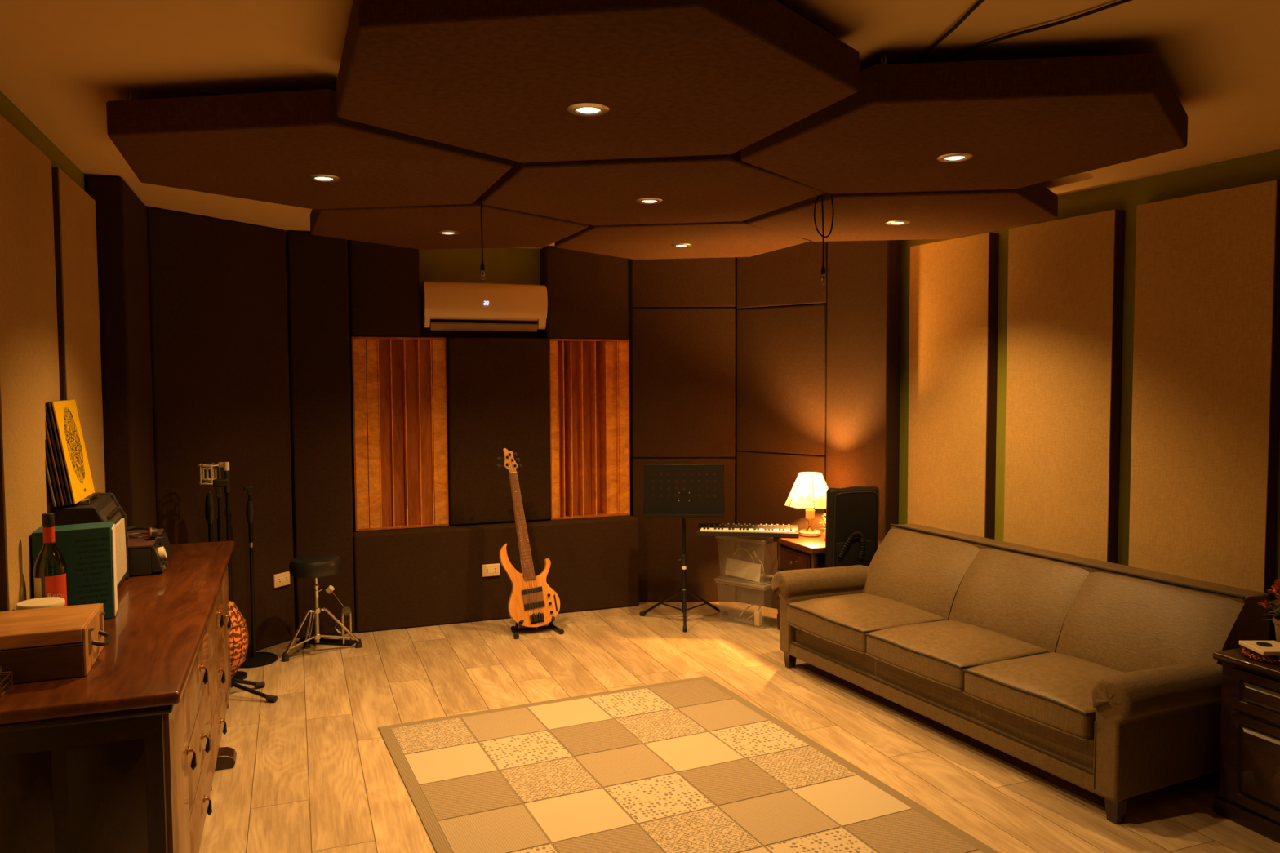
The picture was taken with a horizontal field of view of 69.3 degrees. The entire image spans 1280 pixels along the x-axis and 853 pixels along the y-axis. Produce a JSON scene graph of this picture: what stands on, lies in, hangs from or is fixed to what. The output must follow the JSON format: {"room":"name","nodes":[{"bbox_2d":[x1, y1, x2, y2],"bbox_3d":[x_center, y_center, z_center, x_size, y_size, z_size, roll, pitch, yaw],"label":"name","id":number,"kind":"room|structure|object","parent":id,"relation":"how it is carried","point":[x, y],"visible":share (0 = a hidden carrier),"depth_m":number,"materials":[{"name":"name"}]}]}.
{"room":"studio","nodes":[
{"label":"studio","id":0,"kind":"room"},
{"bbox_2d":[0,90,86,191],"bbox_3d":[-1.412,0.260,1.391,0.120,2.350,8.610,-1,3,-21],"label":"wall","id":1,"kind":"structure","parent":0,"point":[8,109],"depth_m":3.13,"materials":[{"name":"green paint"}]},
{"bbox_2d":[0,114,62,612],"bbox_3d":[-1.867,0.181,2.834,0.040,2.120,0.685,-1,3,-21],"label":"wall panel","id":2,"kind":"object","parent":1,"relation":"attached to","point":[29,375],"visible":0.46,"depth_m":2.72,"materials":[{"name":"beige fabric"}]},
{"bbox_2d":[51,166,105,493],"bbox_3d":[-2.138,0.145,3.554,0.040,2.120,0.635,-1,3,-21],"label":"wall panel","id":3,"kind":"object","parent":1,"relation":"attached to","point":[74,219],"visible":0.42,"depth_m":3.48,"materials":[{"name":"beige fabric"}]},
{"bbox_2d":[85,174,156,530],"bbox_3d":[-2.331,-0.271,4.186,0.136,1.566,0.692,-1,3,-21],"label":"acoustic panel","id":4,"kind":"object","parent":1,"relation":"attached to","point":[122,239],"visible":0.65,"depth_m":3.90,"materials":[{"name":"brown fabric"}]},
{"bbox_2d":[285,237,756,626],"bbox_3d":[-0.574,0.003,6.234,5.100,2.350,0.120,-1,3,-21],"label":"wall","id":5,"kind":"structure","parent":0,"point":[507,265],"depth_m":5.95,"materials":[{"name":"green paint"}]},
{"bbox_2d":[350,336,448,531],"bbox_3d":[-1.487,0.038,5.734,0.558,1.172,0.165,-1,3,-21],"label":"acoustic panel","id":6,"kind":"object","parent":5,"relation":"in","point":[399,403],"visible":1,"depth_m":5.72,"materials":[{"name":"brown wood"}]},
{"bbox_2d":[347,240,420,337],"bbox_3d":[-1.564,-0.842,5.662,0.407,0.586,0.166,-1,3,-21],"label":"acoustic panel","id":7,"kind":"object","parent":6,"relation":"on","point":[384,280],"visible":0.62,"depth_m":5.58,"materials":[{"name":"brown fabric"}]},
{"bbox_2d":[421,281,547,331],"bbox_3d":[-0.984,-0.755,5.863,0.768,0.304,0.206,-1,3,-21],"label":"air conditioner","id":8,"kind":"object","parent":5,"relation":"attached to","point":[446,306],"visible":1,"depth_m":5.78,"materials":[{"name":"white plastic"}]},
{"bbox_2d":[429,319,537,327],"bbox_3d":[-1.001,-0.650,5.890,0.680,0.043,0.154,-1,3,-21],"label":"outlet","id":9,"kind":"object","parent":8,"relation":"attached to","point":[433,322],"depth_m":5.81,"materials":[{"name":"black plastic"}]},
{"bbox_2d":[445,337,551,525],"bbox_3d":[-0.912,0.023,5.931,0.643,1.169,0.201,-1,3,-21],"label":"acoustic panel","id":10,"kind":"object","parent":5,"relation":"attached to","point":[498,388],"visible":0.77,"depth_m":5.83,"materials":[{"name":"brown fabric"}]},
{"bbox_2d":[548,338,630,519],"bbox_3d":[-0.353,0.011,6.149,0.547,1.172,0.165,-1,3,-21],"label":"acoustic panel","id":11,"kind":"object","parent":5,"relation":"in","point":[589,378],"visible":0.84,"depth_m":6.13,"materials":[{"name":"brown wood"}]},
{"bbox_2d":[539,246,628,339],"bbox_3d":[-0.366,-0.869,6.105,0.558,0.589,0.176,-1,3,-21],"label":"acoustic panel","id":12,"kind":"object","parent":11,"relation":"on","point":[588,292],"visible":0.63,"depth_m":6.02,"materials":[{"name":"brown fabric"}]},
{"bbox_2d":[0,0,1279,257],"bbox_3d":[1.016,-1.023,2.240,5.680,0.100,8.970,-1,3,-21],"label":"ceiling","id":13,"kind":"structure","parent":0,"point":[62,61],"depth_m":2.41,"materials":[{"name":"paint"}]},
{"bbox_2d":[106,88,512,208],"bbox_3d":[-1.105,-0.941,3.199,1.192,0.147,1.371,-1,3,-21],"label":"ceiling panel","id":14,"kind":"object","parent":13,"relation":"attached to","point":[260,146],"visible":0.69,"depth_m":2.91,"materials":[{"name":"fabric"}]},
{"bbox_2d":[306,174,340,182],"bbox_3d":[-1.104,-0.866,3.235,0.112,0.005,0.112,-1,3,-21],"label":"recessed light","id":15,"kind":"object","parent":14,"relation":"attached to","point":[322,178],"visible":1,"depth_m":3.22,"materials":[{"name":"metal"}]},
{"bbox_2d":[310,195,588,249],"bbox_3d":[-0.922,-1.006,4.417,1.192,0.147,1.371,-2,3,-23],"label":"ceiling panel","id":16,"kind":"object","parent":13,"relation":"attached to","point":[416,227],"visible":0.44,"depth_m":4.30,"materials":[{"name":"fabric"}]},
{"bbox_2d":[436,230,460,235],"bbox_3d":[-0.921,-0.930,4.453,0.112,0.005,0.112,-1,3,-21],"label":"recessed light","id":17,"kind":"object","parent":16,"relation":"attached to","point":[445,233],"visible":1,"depth_m":4.44,"materials":[{"name":"metal"}]},
{"bbox_2d":[336,0,859,162],"bbox_3d":[-0.137,-0.904,2.390,1.192,0.147,1.371,-1,3,-21],"label":"ceiling panel","id":18,"kind":"object","parent":13,"relation":"attached to","point":[500,78],"visible":1,"depth_m":2.15,"materials":[{"name":"fabric"}]},
{"bbox_2d":[566,102,609,115],"bbox_3d":[-0.136,-0.828,2.426,0.112,0.005,0.112,-1,3,-21],"label":"recessed light","id":19,"kind":"object","parent":18,"relation":"attached to","point":[583,108],"visible":1,"depth_m":2.41,"materials":[{"name":"metal"}]},
{"bbox_2d":[480,150,826,225],"bbox_3d":[0.036,-0.970,3.643,1.192,0.147,1.371,-1,3,-22],"label":"ceiling panel","id":20,"kind":"object","parent":13,"relation":"attached to","point":[720,188],"visible":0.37,"depth_m":3.48,"materials":[{"name":"fabric"}]},
{"bbox_2d":[480,200,484,280],"bbox_3d":[-0.629,-0.819,3.752,0.041,0.452,0.019,-1,3,-21],"label":"microphone cable","id":21,"kind":"object","parent":20,"relation":"hanging from","point":[482,266],"visible":0.73,"depth_m":3.75,"materials":[{"name":"black rubber"}]},
{"bbox_2d":[635,197,663,204],"bbox_3d":[0.037,-0.895,3.679,0.112,0.005,0.112,-1,3,-21],"label":"recessed light","id":22,"kind":"object","parent":20,"relation":"attached to","point":[643,201],"visible":1,"depth_m":3.67,"materials":[{"name":"metal"}]},
{"bbox_2d":[813,193,834,284],"bbox_3d":[0.713,-0.798,3.601,0.084,0.489,0.022,-1,3,-10],"label":"microphone cable","id":23,"kind":"object","parent":20,"relation":"hanging from","point":[823,268],"visible":0.91,"depth_m":3.60,"materials":[{"name":"black rubber"}]},
{"bbox_2d":[554,219,810,259],"bbox_3d":[0.219,-1.035,4.878,1.192,0.147,1.371,-1,3,-21],"label":"ceiling panel","id":24,"kind":"object","parent":13,"relation":"attached to","point":[731,238],"visible":0.47,"depth_m":4.77,"materials":[{"name":"fabric"}]},
{"bbox_2d":[671,243,692,247],"bbox_3d":[0.220,-0.960,4.915,0.112,0.005,0.112,-1,3,-21],"label":"recessed light","id":25,"kind":"object","parent":24,"relation":"attached to","point":[680,245],"visible":1,"depth_m":4.89,"materials":[{"name":"metal"}]},
{"bbox_2d":[746,182,1057,241],"bbox_3d":[1.176,-1.004,4.191,1.192,0.147,1.371,-2,3,-24],"label":"ceiling panel","id":26,"kind":"object","parent":13,"relation":"attached to","point":[931,215],"visible":0.74,"depth_m":4.03,"materials":[{"name":"fabric"}]},
{"bbox_2d":[884,220,910,225],"bbox_3d":[1.177,-0.928,4.228,0.112,0.005,0.112,-1,3,-21],"label":"recessed light","id":27,"kind":"object","parent":26,"relation":"attached to","point":[895,222],"visible":1,"depth_m":4.21,"materials":[{"name":"metal"}]},
{"bbox_2d":[917,0,984,62],"bbox_3d":[0.770,-0.963,2.252,0.045,0.014,0.997,0,3,-3],"label":"cable","id":28,"kind":"object","parent":13,"relation":"attached to","point":[979,2],"visible":0.77,"depth_m":2.23,"materials":[{"name":"black rubber"}]},
{"bbox_2d":[740,53,1187,193],"bbox_3d":[1.010,-0.938,2.938,1.192,0.147,1.371,-2,3,-24],"label":"ceiling panel","id":29,"kind":"object","parent":13,"relation":"attached to","point":[1023,122],"visible":0.98,"depth_m":2.63,"materials":[{"name":"fabric"}]},
{"bbox_2d":[936,152,973,162],"bbox_3d":[1.011,-0.862,2.974,0.112,0.005,0.112,-1,3,-21],"label":"recessed light","id":30,"kind":"object","parent":29,"relation":"attached to","point":[958,157],"visible":1,"depth_m":2.96,"materials":[{"name":"metal"}]},
{"bbox_2d":[937,0,1132,62],"bbox_3d":[0.964,-0.965,2.259,0.067,0.013,0.979,-2,4,-34],"label":"cable","id":31,"kind":"object","parent":13,"relation":"attached to","point":[1120,2],"visible":0.82,"depth_m":2.24,"materials":[{"name":"black rubber"}]},
{"bbox_2d":[198,586,1279,852],"bbox_3d":[1.027,1.414,2.367,5.680,0.080,8.970,-1,3,-21],"label":"floor","id":32,"kind":"structure","parent":0,"point":[314,771],"depth_m":3.98,"materials":[{"name":"brown wood"}]},
{"bbox_2d":[0,540,236,852],"bbox_3d":[-1.694,0.962,3.159,0.522,0.765,2.212,-1,3,-21],"label":"sideboard","id":33,"kind":"object","parent":32,"relation":"on","point":[123,756],"visible":0.87,"depth_m":2.20,"materials":[{"name":"brown wood"}]},
{"bbox_2d":[0,666,13,699],"bbox_3d":[-1.526,0.597,2.168,0.074,0.065,0.099,-1,3,-21],"label":"trinket box","id":34,"kind":"object","parent":33,"relation":"on","point":[4,689],"visible":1,"depth_m":2.20,"materials":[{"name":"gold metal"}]},
{"bbox_2d":[15,596,65,610],"bbox_3d":[-1.677,0.549,2.595,0.116,0.118,0.116,-1,3,-21],"label":"tub","id":35,"kind":"object","parent":33,"relation":"on","point":[51,602],"visible":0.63,"depth_m":2.58,"materials":[{"name":"white plastic"}]},
{"bbox_2d":[33,512,67,606],"bbox_3d":[-1.718,0.427,2.699,0.081,0.350,0.086,-3,4,-40],"label":"liquor bottle","id":36,"kind":"object","parent":33,"relation":"on","point":[56,585],"visible":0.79,"depth_m":2.69,"materials":[{"name":"green glass"}]},
{"bbox_2d":[0,603,111,685],"bbox_3d":[-1.525,0.557,2.391,0.275,0.121,0.285,-1,3,-22],"label":"case","id":37,"kind":"object","parent":33,"relation":"on","point":[60,642],"visible":1,"depth_m":2.29,"materials":[{"name":"brown wood"}]},
{"bbox_2d":[31,521,117,619],"bbox_3d":[-1.740,0.451,2.859,0.225,0.285,0.125,-2,4,-34],"label":"box","id":38,"kind":"object","parent":33,"relation":"on","point":[88,550],"visible":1,"depth_m":2.82,"materials":[{"name":"green paper"}]},
{"bbox_2d":[53,492,128,591],"bbox_3d":[-1.891,0.408,3.208,0.159,0.337,0.415,-2,3,-23],"label":"amplifier","id":39,"kind":"object","parent":33,"relation":"on","point":[97,507],"visible":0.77,"depth_m":3.19,"materials":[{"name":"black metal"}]},
{"bbox_2d":[44,458,57,506],"bbox_3d":[-1.945,0.090,3.084,0.054,0.319,0.322,-1,3,-21],"label":"record sleeve","id":40,"kind":"object","parent":39,"relation":"on","point":[46,464],"visible":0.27,"depth_m":2.95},
{"bbox_2d":[44,439,62,506],"bbox_3d":[-1.941,0.081,3.095,0.056,0.334,0.322,-1,3,-21],"label":"record sleeve","id":41,"kind":"object","parent":39,"relation":"on","point":[46,445],"visible":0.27,"depth_m":2.96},
{"bbox_2d":[44,420,65,506],"bbox_3d":[-1.936,0.081,3.108,0.056,0.334,0.322,-1,3,-21],"label":"record sleeve","id":42,"kind":"object","parent":39,"relation":"on","point":[47,431],"visible":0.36,"depth_m":2.97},
{"bbox_2d":[44,400,69,505],"bbox_3d":[-1.931,0.080,3.119,0.056,0.334,0.322,-1,3,-21],"label":"record sleeve","id":43,"kind":"object","parent":39,"relation":"on","point":[47,411],"visible":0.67,"depth_m":2.98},
{"bbox_2d":[47,400,73,504],"bbox_3d":[-1.925,0.079,3.132,0.056,0.334,0.322,-1,3,-21],"label":"record sleeve","id":44,"kind":"object","parent":39,"relation":"on","point":[50,404],"visible":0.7,"depth_m":2.99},
{"bbox_2d":[51,399,94,504],"bbox_3d":[-1.920,0.079,3.144,0.056,0.334,0.322,-1,3,-21],"label":"record sleeve","id":45,"kind":"object","parent":39,"relation":"on","point":[66,415],"visible":1,"depth_m":3.12,"materials":[{"name":"yellow"}]},
{"bbox_2d":[115,518,127,585],"bbox_3d":[-1.827,0.444,3.236,0.013,0.194,0.375,-2,3,-23],"label":"grille","id":46,"kind":"object","parent":39,"relation":"attached to","point":[121,524],"depth_m":3.30,"materials":[{"name":"beige fabric"}]},
{"bbox_2d":[127,528,173,575],"bbox_3d":[-1.961,0.493,3.655,0.191,0.113,0.404,-1,3,-22],"label":"deck","id":47,"kind":"object","parent":33,"relation":"on","point":[146,556],"visible":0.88,"depth_m":3.50,"materials":[{"name":"black plastic"}]},
{"bbox_2d":[127,525,164,541],"bbox_3d":[-1.962,0.413,3.628,0.160,0.048,0.186,-2,4,-36],"label":"headphones","id":48,"kind":"object","parent":47,"relation":"on","point":[152,533],"visible":0.69,"depth_m":3.61,"materials":[{"name":"black plastic"}]},
{"bbox_2d":[147,527,157,539],"bbox_3d":[-1.890,0.415,3.592,0.038,0.048,0.049,-1,3,-21],"label":"ear cup","id":49,"kind":"object","parent":48,"relation":"on","point":[152,532],"depth_m":3.58,"materials":[{"name":"black plastic"}]},
{"bbox_2d":[204,490,214,542],"bbox_3d":[-2.171,0.795,4.700,0.120,0.942,0.120,-1,3,-21],"label":"microphone stand","id":50,"kind":"object","parent":32,"relation":"on","point":[209,503],"visible":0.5,"depth_m":4.67,"materials":[{"name":"black metal"}]},
{"bbox_2d":[146,206,295,653],"bbox_3d":[-2.223,0.080,4.949,0.067,2.346,0.839,1,3,28],"label":"acoustic panel","id":51,"kind":"object","parent":32,"relation":"on","point":[218,298],"visible":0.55,"depth_m":4.93,"materials":[{"name":"brown fabric"}]},
{"bbox_2d":[273,571,289,587],"bbox_3d":[-2.031,0.869,5.253,0.015,0.076,0.110,1,3,28],"label":"wall socket","id":52,"kind":"object","parent":51,"relation":"attached to","point":[280,580],"visible":0.9,"depth_m":5.25,"materials":[{"name":"white plastic"}]},
{"bbox_2d":[212,479,233,688],"bbox_3d":[-2.039,0.765,4.513,0.100,1.020,0.100,-1,3,-21],"label":"microphone stand","id":53,"kind":"object","parent":32,"relation":"on","point":[218,483],"visible":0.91,"depth_m":4.49,"materials":[{"name":"black metal"}]},
{"bbox_2d":[223,470,247,679],"bbox_3d":[-2.054,0.744,4.634,0.140,1.050,0.140,-1,3,-21],"label":"microphone stand","id":54,"kind":"object","parent":32,"relation":"on","point":[241,675],"visible":0.51,"depth_m":4.62,"materials":[{"name":"black metal"}]},
{"bbox_2d":[198,462,229,484],"bbox_3d":[-2.117,0.232,4.607,0.148,0.109,0.100,0,3,-1],"label":"mount","id":55,"kind":"object","parent":54,"relation":"attached to","point":[225,464],"visible":0.91,"depth_m":4.60,"materials":[{"name":"silver plastic"}]},
{"bbox_2d":[231,678,277,702],"bbox_3d":[-1.955,1.238,4.429,0.540,0.082,0.229,0,3,4],"label":"stand","id":56,"kind":"object","parent":32,"relation":"on","point":[234,682],"visible":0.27,"depth_m":4.35,"materials":[{"name":"black metal"}]},
{"bbox_2d":[228,600,248,679],"bbox_3d":[-1.999,1.020,4.375,0.278,0.362,0.278,-1,3,-21],"label":"drum","id":57,"kind":"object","parent":56,"relation":"on","point":[239,637],"visible":0.27,"depth_m":4.34,"materials":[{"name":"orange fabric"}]},
{"bbox_2d":[240,485,277,667],"bbox_3d":[-2.061,0.785,4.917,0.236,0.940,0.236,-1,3,-21],"label":"microphone stand","id":58,"kind":"object","parent":32,"relation":"on","point":[253,660],"visible":0.94,"depth_m":4.91,"materials":[{"name":"black metal"}]},
{"bbox_2d":[287,231,355,638],"bbox_3d":[-1.895,0.049,5.508,0.322,2.346,0.304,-1,3,-21],"label":"acoustic panel","id":59,"kind":"object","parent":32,"relation":"on","point":[317,265],"visible":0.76,"depth_m":5.36,"materials":[{"name":"brown fabric"}]},
{"bbox_2d":[281,553,362,662],"bbox_3d":[-1.738,0.975,5.053,0.329,0.543,0.335,0,3,7],"label":"stool","id":60,"kind":"object","parent":32,"relation":"on","point":[316,566],"visible":1,"depth_m":4.98,"materials":[{"name":"black leather"}]},
{"bbox_2d":[296,585,355,646],"bbox_3d":[-1.782,1.071,5.294,0.335,0.327,0.152,0,3,9],"label":"drum pedal","id":61,"kind":"object","parent":32,"relation":"on","point":[346,611],"visible":0.89,"depth_m":5.27,"materials":[{"name":"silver metal"}]},
{"bbox_2d":[353,515,639,632],"bbox_3d":[-0.867,0.909,5.842,1.789,0.583,0.148,-1,3,-21],"label":"acoustic panel","id":62,"kind":"object","parent":32,"relation":"on","point":[428,576],"visible":0.96,"depth_m":5.71,"materials":[{"name":"brown fabric"}]},
{"bbox_2d":[482,563,499,577],"bbox_3d":[-0.922,0.890,5.732,0.110,0.076,0.015,-1,3,-21],"label":"wall socket","id":63,"kind":"object","parent":62,"relation":"attached to","point":[488,570],"visible":1,"depth_m":5.73,"materials":[{"name":"white plastic"}]},
{"bbox_2d":[511,616,564,639],"bbox_3d":[-0.616,1.168,5.469,0.299,0.100,0.185,-1,3,-21],"label":"guitar stand","id":64,"kind":"object","parent":32,"relation":"on","point":[514,628],"visible":0.91,"depth_m":5.48,"materials":[{"name":"black metal"}]},
{"bbox_2d":[497,448,559,628],"bbox_3d":[-0.670,0.659,5.511,0.342,1.056,0.240,-2,3,-23],"label":"bass guitar","id":65,"kind":"object","parent":64,"relation":"on","point":[531,600],"visible":1,"depth_m":5.47,"materials":[{"name":"brown wood"}]},
{"bbox_2d":[639,464,728,631],"bbox_3d":[0.263,0.719,5.637,0.558,0.971,0.405,0,3,3],"label":"music stand","id":66,"kind":"object","parent":32,"relation":"on","point":[683,506],"visible":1,"depth_m":5.65,"materials":[{"name":"black metal"}]},
{"bbox_2d":[632,457,735,601],"bbox_3d":[0.294,0.694,6.207,0.683,0.965,0.050,0,3,0],"label":"acoustic panel","id":67,"kind":"object","parent":32,"relation":"on","point":[660,539],"visible":0.68,"depth_m":6.19,"materials":[{"name":"brown fabric"}]},
{"bbox_2d":[631,307,735,457],"bbox_3d":[0.289,-0.289,6.156,0.683,0.991,0.050,0,3,0],"label":"acoustic panel","id":68,"kind":"object","parent":67,"relation":"on","point":[683,359],"visible":1,"depth_m":6.13,"materials":[{"name":"brown fabric"}]},
{"bbox_2d":[631,257,735,307],"bbox_3d":[0.286,-0.979,6.120,0.683,0.378,0.050,0,3,0],"label":"acoustic panel","id":69,"kind":"object","parent":68,"relation":"on","point":[691,282],"visible":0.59,"depth_m":6.10,"materials":[{"name":"brown fabric"}]},
{"bbox_2d":[377,675,999,852],"bbox_3d":[0.066,1.325,3.304,1.604,0.008,2.225,-2,3,-25],"label":"area rug","id":70,"kind":"object","parent":32,"relation":"on","point":[690,765],"visible":1,"depth_m":3.40,"materials":[{"name":"fabric"}]},
{"bbox_2d":[714,573,773,591],"bbox_3d":[0.682,1.064,5.705,0.374,0.275,0.273,2,4,41],"label":"storage bin","id":71,"kind":"object","parent":32,"relation":"on","point":[764,584],"visible":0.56,"depth_m":5.61,"materials":[{"name":"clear plastic"}]},
{"bbox_2d":[733,616,754,624],"bbox_3d":[0.635,1.182,5.654,0.145,0.033,0.016,2,4,41],"label":"power strip","id":72,"kind":"object","parent":71,"relation":"in","point":[735,619],"visible":1,"depth_m":5.65,"materials":[{"name":"plastic"}]},
{"bbox_2d":[715,536,773,544],"bbox_3d":[0.681,0.788,5.691,0.374,0.275,0.273,2,4,41],"label":"storage bin","id":73,"kind":"object","parent":71,"relation":"on","point":[761,540],"visible":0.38,"depth_m":5.54,"materials":[{"name":"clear plastic"}]},
{"bbox_2d":[724,557,760,580],"bbox_3d":[0.625,0.872,5.639,0.260,0.121,0.015,2,4,41],"label":"paper","id":74,"kind":"object","parent":73,"relation":"in","point":[734,567],"visible":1,"depth_m":5.65,"materials":[{"name":"white paper"}]},
{"bbox_2d":[733,548,754,563],"bbox_3d":[0.645,0.830,5.648,0.181,0.167,0.031,2,4,41],"label":"cable","id":75,"kind":"object","parent":73,"relation":"in","point":[737,548],"visible":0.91,"depth_m":5.64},
{"bbox_2d":[746,568,760,582],"bbox_3d":[0.682,0.897,5.568,0.100,0.070,0.004,2,4,41],"label":"paper slip","id":76,"kind":"object","parent":73,"relation":"in","point":[753,575],"visible":1,"depth_m":5.57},
{"bbox_2d":[739,603,760,619],"bbox_3d":[0.678,1.142,5.707,0.142,0.096,0.116,2,4,41],"label":"coiled cable","id":77,"kind":"object","parent":71,"relation":"in","point":[759,608],"visible":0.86,"depth_m":5.74,"materials":[{"name":"beige plastic"}]},
{"bbox_2d":[754,610,761,626],"bbox_3d":[0.712,1.158,5.588,0.036,0.089,0.034,2,4,41],"label":"power adapter","id":78,"kind":"object","parent":71,"relation":"in","point":[757,615],"visible":1,"depth_m":5.58,"materials":[{"name":"white plastic"}]},
{"bbox_2d":[736,451,826,608],"bbox_3d":[0.909,0.680,5.991,0.654,1.010,0.050,2,4,39],"label":"acoustic panel","id":79,"kind":"object","parent":32,"relation":"on","point":[765,482],"visible":0.58,"depth_m":6.02,"materials":[{"name":"brown fabric"}]},
{"bbox_2d":[736,304,826,455],"bbox_3d":[0.905,-0.297,5.940,0.654,0.934,0.050,2,4,39],"label":"acoustic panel","id":80,"kind":"object","parent":79,"relation":"on","point":[781,352],"visible":0.87,"depth_m":5.91,"materials":[{"name":"brown fabric"}]},
{"bbox_2d":[737,240,827,308],"bbox_3d":[0.902,-0.964,5.905,0.654,0.390,0.050,2,4,39],"label":"acoustic panel","id":81,"kind":"object","parent":80,"relation":"on","point":[789,276],"visible":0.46,"depth_m":5.87,"materials":[{"name":"brown fabric"}]},
{"bbox_2d":[773,532,825,630],"bbox_3d":[1.058,0.936,5.386,0.419,0.560,0.443,-1,3,-21],"label":"side table","id":82,"kind":"object","parent":32,"relation":"on","point":[802,552],"visible":0.27,"depth_m":5.30,"materials":[{"name":"brown wood"}]},
{"bbox_2d":[696,523,799,537],"bbox_3d":[0.645,0.620,5.545,0.600,0.053,0.170,0,3,8],"label":"keyboard synthesizer","id":83,"kind":"object","parent":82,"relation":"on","point":[744,530],"visible":1,"depth_m":5.50,"materials":[{"name":"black plastic"}]},
{"bbox_2d":[783,471,828,537],"bbox_3d":[1.012,0.462,5.505,0.309,0.373,0.309,-1,3,-21],"label":"table lamp","id":84,"kind":"object","parent":82,"relation":"on","point":[809,490],"visible":0.87,"depth_m":5.42,"materials":[{"name":"fabric"}]},
{"bbox_2d":[820,513,826,539],"bbox_3d":[1.096,0.576,5.370,0.117,0.159,0.108,0,3,14],"label":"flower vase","id":85,"kind":"object","parent":82,"relation":"on","point":[824,515],"visible":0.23,"depth_m":5.36,"materials":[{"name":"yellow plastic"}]},
{"bbox_2d":[825,486,879,568],"bbox_3d":[1.176,0.781,5.121,0.329,0.897,0.101,-1,3,-21],"label":"speaker","id":86,"kind":"object","parent":32,"relation":"on","point":[852,513],"visible":0.56,"depth_m":5.07,"materials":[{"name":"plastic"}]},
{"bbox_2d":[826,240,901,546],"bbox_3d":[1.314,0.034,5.501,0.101,2.346,0.558,-2,3,-26],"label":"acoustic panel","id":87,"kind":"object","parent":32,"relation":"on","point":[864,277],"visible":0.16,"depth_m":5.38,"materials":[{"name":"brown fabric"}]},
{"bbox_2d":[771,523,1270,824],"bbox_3d":[1.513,0.926,4.105,0.890,0.708,2.053,-2,3,-26],"label":"sofa","id":88,"kind":"object","parent":32,"relation":"on","point":[1104,678],"visible":0.98,"depth_m":3.70,"materials":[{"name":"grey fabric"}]},
{"bbox_2d":[787,593,944,653],"bbox_3d":[1.096,0.935,4.538,0.511,0.151,0.602,-2,3,-26],"label":"seat cushion","id":89,"kind":"object","parent":88,"relation":"on","point":[845,620],"depth_m":4.44,"materials":[{"name":"grey fabric"}]},
{"bbox_2d":[862,524,987,620],"bbox_3d":[1.423,0.733,4.705,0.285,0.367,0.636,-2,3,-26],"label":"cushion","id":90,"kind":"object","parent":88,"relation":"on","point":[926,571],"depth_m":4.64,"materials":[{"name":"grey fabric"}]},
{"bbox_2d":[866,619,1047,689],"bbox_3d":[1.357,0.958,4.004,0.511,0.146,0.576,-2,3,-26],"label":"seat cushion","id":91,"kind":"object","parent":88,"relation":"on","point":[940,651],"depth_m":3.91,"materials":[{"name":"grey fabric"}]},
{"bbox_2d":[948,542,1097,653],"bbox_3d":[1.695,0.760,4.150,0.286,0.367,0.598,-2,3,-26],"label":"cushion","id":92,"kind":"object","parent":88,"relation":"on","point":[1028,597],"depth_m":4.09,"materials":[{"name":"grey fabric"}]},
{"bbox_2d":[964,652,1124,738],"bbox_3d":[1.609,0.983,3.490,0.511,0.145,0.557,-2,3,-26],"label":"seat cushion","id":93,"kind":"object","parent":88,"relation":"on","point":[1050,690],"depth_m":3.43,"materials":[{"name":"grey fabric"}]},
{"bbox_2d":[1055,564,1254,672],"bbox_3d":[1.967,0.788,3.596,0.285,0.367,0.633,-2,3,-26],"label":"cushion","id":94,"kind":"object","parent":88,"relation":"on","point":[1117,619],"depth_m":3.55,"materials":[{"name":"grey fabric"}]},
{"bbox_2d":[1213,648,1279,843],"bbox_3d":[2.314,1.066,2.782,0.433,0.560,0.985,-1,3,-21],"label":"side table","id":95,"kind":"object","parent":32,"relation":"on","point":[1249,797],"visible":0.95,"depth_m":3.05,"materials":[{"name":"brown wood"}]},
{"bbox_2d":[1239,646,1279,662],"bbox_3d":[2.093,0.756,3.084,0.168,0.021,0.169,0,3,1],"label":"flower wreath","id":96,"kind":"object","parent":95,"relation":"on","point":[1244,651],"visible":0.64,"depth_m":3.05,"materials":[{"name":"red plant"}]},
{"bbox_2d":[1239,640,1279,655],"bbox_3d":[2.095,0.735,3.084,0.120,0.019,0.130,0,3,1],"label":"book","id":97,"kind":"object","parent":96,"relation":"on","point":[1262,647],"visible":1,"depth_m":3.08,"materials":[{"name":"white paper"}]},
{"bbox_2d":[1258,578,1279,642],"bbox_3d":[2.241,0.639,3.173,0.180,0.252,0.181,-1,3,-21],"label":"potted flowers","id":98,"kind":"object","parent":95,"relation":"on","point":[1276,620],"visible":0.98,"depth_m":3.18,"materials":[{"name":"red plant"}]},
{"bbox_2d":[756,149,1279,641],"bbox_3d":[2.773,0.158,2.966,0.120,2.350,8.415,-2,3,-26],"label":"wall","id":99,"kind":"structure","parent":0,"point":[1261,167],"depth_m":4.10,"materials":[{"name":"green paint"}]},
{"bbox_2d":[906,232,999,539],"bbox_3d":[1.664,0.061,4.972,0.070,2.105,0.563,-2,3,-26],"label":"wall panel","id":100,"kind":"object","parent":99,"relation":"attached to","point":[953,291],"visible":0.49,"depth_m":4.89,"materials":[{"name":"beige fabric"}]},
{"bbox_2d":[1004,208,1125,564],"bbox_3d":[1.972,0.092,4.354,0.070,2.105,0.578,-2,3,-26],"label":"wall panel","id":101,"kind":"object","parent":99,"relation":"attached to","point":[1066,276],"visible":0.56,"depth_m":4.27,"materials":[{"name":"beige fabric"}]},
{"bbox_2d":[1128,179,1279,640],"bbox_3d":[2.271,0.121,3.754,0.070,2.105,0.563,-2,3,-26],"label":"wall panel","id":102,"kind":"object","parent":99,"relation":"attached to","point":[1206,422],"visible":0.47,"depth_m":3.68,"materials":[{"name":"beige fabric"}]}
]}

